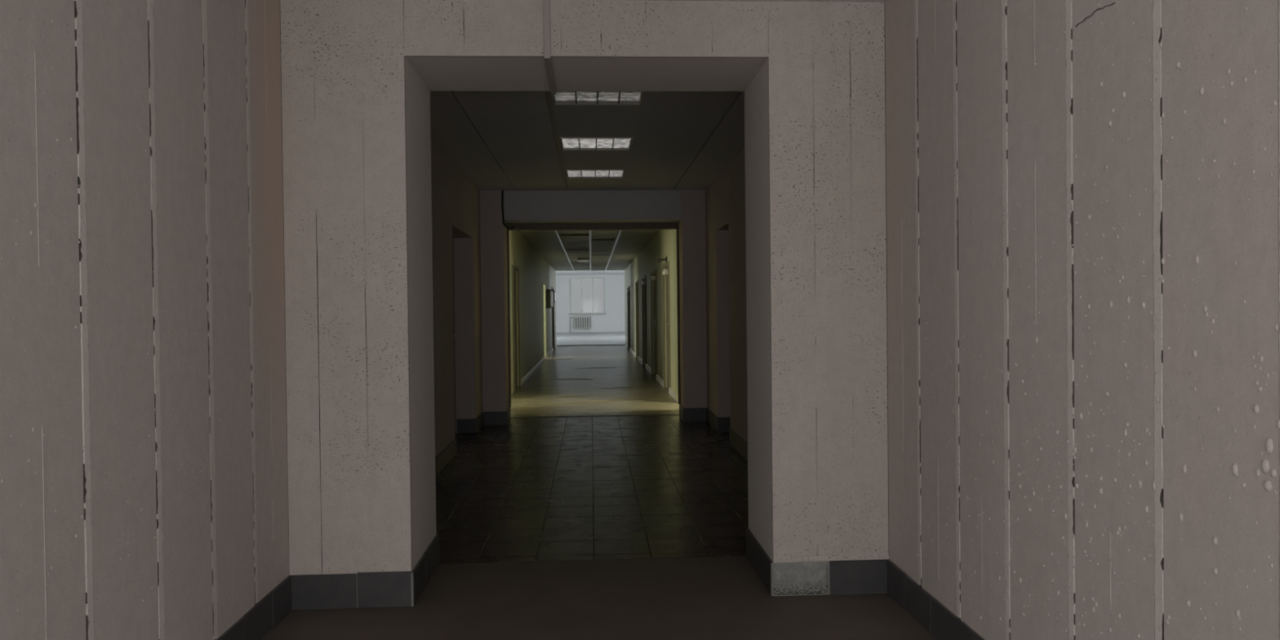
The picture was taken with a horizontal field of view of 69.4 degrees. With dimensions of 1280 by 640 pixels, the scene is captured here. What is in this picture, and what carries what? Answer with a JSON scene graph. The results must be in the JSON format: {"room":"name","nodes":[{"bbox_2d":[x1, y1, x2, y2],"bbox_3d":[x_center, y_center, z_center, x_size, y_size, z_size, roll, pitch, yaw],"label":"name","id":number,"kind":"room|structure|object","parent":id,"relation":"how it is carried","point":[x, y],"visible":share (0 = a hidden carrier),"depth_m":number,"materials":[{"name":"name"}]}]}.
{"room":"building corridor","nodes":[
{"label":"building corridor","id":0,"kind":"room"},
{"bbox_2d":[0,0,288,639],"bbox_3d":[-1.666,-0.042,3.126,0.303,2.920,3.220,-1,1,-3],"label":"wall","id":1,"kind":"structure","parent":0,"point":[144,478],"depth_m":2.76,"materials":[{"name":"white paint"}]},
{"bbox_2d":[216,575,291,639],"bbox_3d":[-1.480,1.221,2.819,0.013,0.156,2.536,-1,1,-3],"label":"baseboard","id":2,"kind":"structure","parent":1,"relation":"attached to","point":[264,615],"depth_m":3.75,"materials":[{"name":"grey tile"}]},
{"bbox_2d":[431,138,555,457],"bbox_3d":[-2.458,-0.237,18.805,0.420,2.680,28.180,-1,1,-3],"label":"wall","id":3,"kind":"structure","parent":0,"point":[455,199],"depth_m":9.88,"materials":[{"name":"paint"}]},
{"bbox_2d":[452,237,456,433],"bbox_3d":[-1.964,0.177,9.137,0.118,2.088,1.490,-1,1,-3],"label":"door","id":4,"kind":"structure","parent":3,"relation":"in","point":[452,237],"depth_m":9.85,"materials":[{"name":"paint"}]},
{"bbox_2d":[435,407,511,475],"bbox_3d":[-1.617,1.156,7.907,0.477,0.156,6.268,-1,1,-3],"label":"baseboard","id":5,"kind":"structure","parent":3,"relation":"attached to","point":[448,453],"depth_m":9.89,"materials":[{"name":"grey tile"}]},
{"bbox_2d":[511,264,520,391],"bbox_3d":[-2.103,0.128,15.313,0.132,2.028,1.200,-1,1,-3],"label":"door","id":6,"kind":"structure","parent":3,"relation":"in","point":[513,267],"depth_m":15.80,"materials":[{"name":"green paint"}]},
{"bbox_2d":[520,343,557,385],"bbox_3d":[-2.510,0.983,24.375,0.035,0.094,16.820,-1,1,-3],"label":"baseboard","id":7,"kind":"structure","parent":3,"relation":"attached to","point":[533,369],"depth_m":19.84,"materials":[{"name":"white paint"}]},
{"bbox_2d":[546,288,553,308],"bbox_3d":[-2.593,-0.602,26.570,0.136,0.530,1.850,-1,1,-3],"label":"electrical box","id":8,"kind":"object","parent":3,"relation":"attached to","point":[549,293],"visible":1,"depth_m":25.65,"materials":[{"name":"white metal"}]},
{"bbox_2d":[551,286,555,348],"bbox_3d":[-2.891,-0.056,30.191,0.132,2.028,1.500,-1,1,-3],"label":"door","id":9,"kind":"structure","parent":3,"relation":"in","point":[552,286],"depth_m":30.87,"materials":[{"name":"green paint"}]},
{"bbox_2d":[280,0,888,595],"bbox_3d":[-0.238,-0.136,4.483,3.300,2.800,0.679,-1,1,-3],"label":"wall","id":10,"kind":"structure","parent":0,"point":[358,77],"depth_m":4.19,"materials":[{"name":"white paint"}]},
{"bbox_2d":[290,527,888,609],"bbox_3d":[-0.224,1.185,4.498,2.700,0.157,0.683,-1,1,-3],"label":"baseboard","id":11,"kind":"structure","parent":10,"relation":"attached to","point":[383,588],"depth_m":4.11,"materials":[{"name":"grey tile"}]},
{"bbox_2d":[773,561,828,595],"bbox_3d":[0.734,1.180,4.213,0.255,0.151,0.011,-1,1,-3],"label":"mortar patch","id":12,"kind":"object","parent":10,"relation":"attached to","point":[798,578],"visible":1,"depth_m":4.21,"materials":[{"name":"concrete"}]},
{"bbox_2d":[430,91,744,271],"bbox_3d":[-0.979,-1.678,18.915,3.180,0.235,28.280,-1,1,-3],"label":"ceiling","id":13,"kind":"structure","parent":0,"point":[500,140],"depth_m":7.73,"materials":[{"name":"paint"}]},
{"bbox_2d":[543,0,568,188],"bbox_3d":[-0.617,-1.335,7.249,0.100,0.260,6.284,-1,1,-3],"label":"duct","id":14,"kind":"object","parent":13,"relation":"attached to","point":[546,2],"visible":0.73,"depth_m":4.39,"materials":[{"name":"grey plastic"}]},
{"bbox_2d":[577,257,589,262],"bbox_3d":[-1.526,-1.624,25.036,0.310,0.060,1.000,-1,1,-3],"label":"lamp","id":15,"kind":"object","parent":13,"relation":"attached to","point":[580,260],"visible":0.99,"depth_m":24.57,"materials":[{"name":"white plastic"}]},
{"bbox_2d":[577,259,588,262],"bbox_3d":[-1.526,-1.602,25.036,0.280,0.017,0.940,-1,1,-3],"label":"diffuser","id":16,"kind":"object","parent":15,"relation":"attached to","point":[580,260],"depth_m":24.84,"materials":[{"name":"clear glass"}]},
{"bbox_2d":[565,169,625,178],"bbox_3d":[-0.453,-1.534,9.343,0.587,0.126,0.585,-1,1,-3],"label":"ceiling lamp","id":17,"kind":"object","parent":13,"relation":"attached to","point":[571,174],"visible":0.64,"depth_m":9.38,"materials":[{"name":"white plastic"}]},
{"bbox_2d":[559,137,633,151],"bbox_3d":[-0.363,-1.512,7.641,0.587,0.126,0.585,-1,1,-3],"label":"ceiling lamp","id":18,"kind":"object","parent":13,"relation":"attached to","point":[567,144],"visible":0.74,"depth_m":7.68,"materials":[{"name":"white plastic"}]},
{"bbox_2d":[551,91,644,105],"bbox_3d":[-0.269,-1.490,5.871,0.587,0.126,0.590,-1,1,-3],"label":"ceiling lamp","id":19,"kind":"object","parent":13,"relation":"attached to","point":[561,98],"visible":0.37,"depth_m":5.99,"materials":[{"name":"white plastic"}]},
{"bbox_2d":[555,270,624,275],"bbox_3d":[-2.208,-2.362,41.290,10.600,0.100,16.750,-1,1,-3],"label":"ceiling","id":20,"kind":"structure","parent":0,"point":[606,272],"depth_m":46.64,"materials":[{"name":"white paint"}]},
{"bbox_2d":[555,269,625,343],"bbox_3d":[-1.753,-0.650,33.048,10.600,3.120,0.200,-1,1,-3],"label":"wall","id":21,"kind":"structure","parent":0,"point":[606,269],"depth_m":32.98,"materials":[{"name":"white paint"}]},
{"bbox_2d":[555,274,625,333],"bbox_3d":[-2.627,-0.855,49.549,10.600,3.120,0.250,-1,1,-3],"label":"wall","id":22,"kind":"structure","parent":0,"point":[614,320],"depth_m":49.46,"materials":[{"name":"white paint"}]},
{"bbox_2d":[573,315,590,328],"bbox_3d":[-3.091,0.144,49.276,0.880,0.700,0.130,-1,1,-3],"label":"radiator","id":23,"kind":"object","parent":22,"relation":"attached to","point":[580,322],"visible":1,"depth_m":49.23,"materials":[{"name":"white metal"}]},
{"bbox_2d":[569,277,604,313],"bbox_3d":[-2.822,-1.308,49.548,1.860,1.910,0.060,-1,1,-3],"label":"window","id":24,"kind":"structure","parent":22,"relation":"in","point":[581,278],"depth_m":49.52,"materials":[{"name":"white glass"}]},
{"bbox_2d":[568,313,606,314],"bbox_3d":[-2.810,-0.325,49.340,2.000,0.050,0.159,-1,1,-3],"label":"window sill","id":25,"kind":"structure","parent":22,"relation":"attached to","point":[568,313],"depth_m":49.26,"materials":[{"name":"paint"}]},
{"bbox_2d":[556,331,625,333],"bbox_3d":[-2.603,0.667,49.433,9.800,0.070,0.020,-1,1,-3],"label":"baseboard","id":26,"kind":"structure","parent":22,"relation":"attached to","point":[588,331],"depth_m":49.44,"materials":[{"name":"paint"}]},
{"bbox_2d":[480,189,706,411],"bbox_3d":[-0.535,-0.155,10.851,2.580,2.680,0.470,-1,1,-3],"label":"wall","id":27,"kind":"structure","parent":0,"point":[686,207],"depth_m":10.64,"materials":[{"name":"paint"}]},
{"bbox_2d":[501,190,514,230],"bbox_3d":[-1.512,-1.262,10.728,0.069,0.438,0.420,-1,1,9],"label":"cable","id":28,"kind":"object","parent":27,"relation":"attached to","point":[502,191],"visible":1,"depth_m":10.53,"materials":[{"name":"black rubber"}]},
{"bbox_2d":[506,222,680,407],"bbox_3d":[-0.547,-0.065,11.062,2.045,2.175,0.110,-1,1,-3],"label":"door frame","id":29,"kind":"structure","parent":27,"relation":"attached to","point":[587,226],"depth_m":11.01,"materials":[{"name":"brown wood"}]},
{"bbox_2d":[262,333,935,639],"bbox_3d":[-1.188,1.087,22.734,10.800,0.142,54.100,-1,1,-3],"label":"floor","id":30,"kind":"structure","parent":0,"point":[565,488],"depth_m":5.32,"materials":[{"name":"black tile"}]},
{"bbox_2d":[624,229,678,395],"bbox_3d":[0.152,-0.308,22.087,0.220,2.680,21.900,-1,1,-3],"label":"wall","id":31,"kind":"structure","parent":0,"point":[663,244],"depth_m":16.79,"materials":[{"name":"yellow paint"}]},
{"bbox_2d":[626,284,631,348],"bbox_3d":[-0.321,-0.074,29.375,0.180,2.028,1.800,-1,1,-3],"label":"door","id":32,"kind":"structure","parent":31,"relation":"in","point":[628,286],"depth_m":30.17,"materials":[{"name":"green paint"}]},
{"bbox_2d":[635,280,639,357],"bbox_3d":[-0.043,-0.009,24.133,0.180,2.028,1.100,-1,1,-3],"label":"door","id":33,"kind":"structure","parent":31,"relation":"in","point":[636,282],"depth_m":23.73,"materials":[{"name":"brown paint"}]},
{"bbox_2d":[641,275,647,364],"bbox_3d":[0.130,0.032,20.863,0.180,2.028,1.350,-1,1,-3],"label":"door","id":34,"kind":"structure","parent":31,"relation":"in","point":[643,282],"depth_m":21.43,"materials":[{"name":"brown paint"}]},
{"bbox_2d":[624,342,678,402],"bbox_3d":[-0.001,0.975,22.856,0.035,0.094,20.120,-1,1,-3],"label":"baseboard","id":35,"kind":"structure","parent":31,"relation":"attached to","point":[671,392],"depth_m":16.35,"materials":[{"name":"white paint"}]},
{"bbox_2d":[650,269,657,374],"bbox_3d":[0.298,0.071,17.693,0.180,2.028,1.400,-1,1,-3],"label":"door","id":36,"kind":"structure","parent":31,"relation":"in","point":[653,277],"depth_m":18.29,"materials":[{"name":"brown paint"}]},
{"bbox_2d":[657,256,666,262],"bbox_3d":[0.360,-0.957,14.679,0.130,0.095,0.200,-1,1,-3],"label":"wall bracket","id":37,"kind":"object","parent":31,"relation":"attached to","point":[660,260],"visible":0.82,"depth_m":14.62,"materials":[{"name":"black metal"}]},
{"bbox_2d":[662,261,671,387],"bbox_3d":[0.454,0.107,14.747,0.180,2.028,1.100,-1,1,-3],"label":"door","id":38,"kind":"structure","parent":31,"relation":"in","point":[665,272],"depth_m":15.19,"materials":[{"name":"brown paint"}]},
{"bbox_2d":[615,0,887,3],"bbox_3d":[-0.015,-1.429,-0.038,7.600,0.100,8.560,-1,1,-3],"label":"ceiling","id":39,"kind":"structure","parent":0,"point":[863,1],"depth_m":4.17,"materials":[{"name":"paint"}]},
{"bbox_2d":[705,0,1279,639],"bbox_3d":[1.202,-0.117,6.421,0.420,2.920,9.500,-1,1,-3],"label":"wall","id":40,"kind":"structure","parent":0,"point":[1082,197],"depth_m":2.57,"materials":[{"name":"white paint"}]},
{"bbox_2d":[679,404,747,461],"bbox_3d":[0.960,1.126,8.051,0.399,0.157,6.274,-1,1,-6],"label":"baseboard","id":41,"kind":"structure","parent":40,"relation":"attached to","point":[740,444],"depth_m":9.78,"materials":[{"name":"grey tile"}]},
{"bbox_2d":[887,560,984,639],"bbox_3d":[1.203,1.189,2.961,0.013,0.156,2.536,-1,1,-3],"label":"baseboard","id":42,"kind":"structure","parent":40,"relation":"attached to","point":[940,623],"depth_m":3.75,"materials":[{"name":"grey tile"}]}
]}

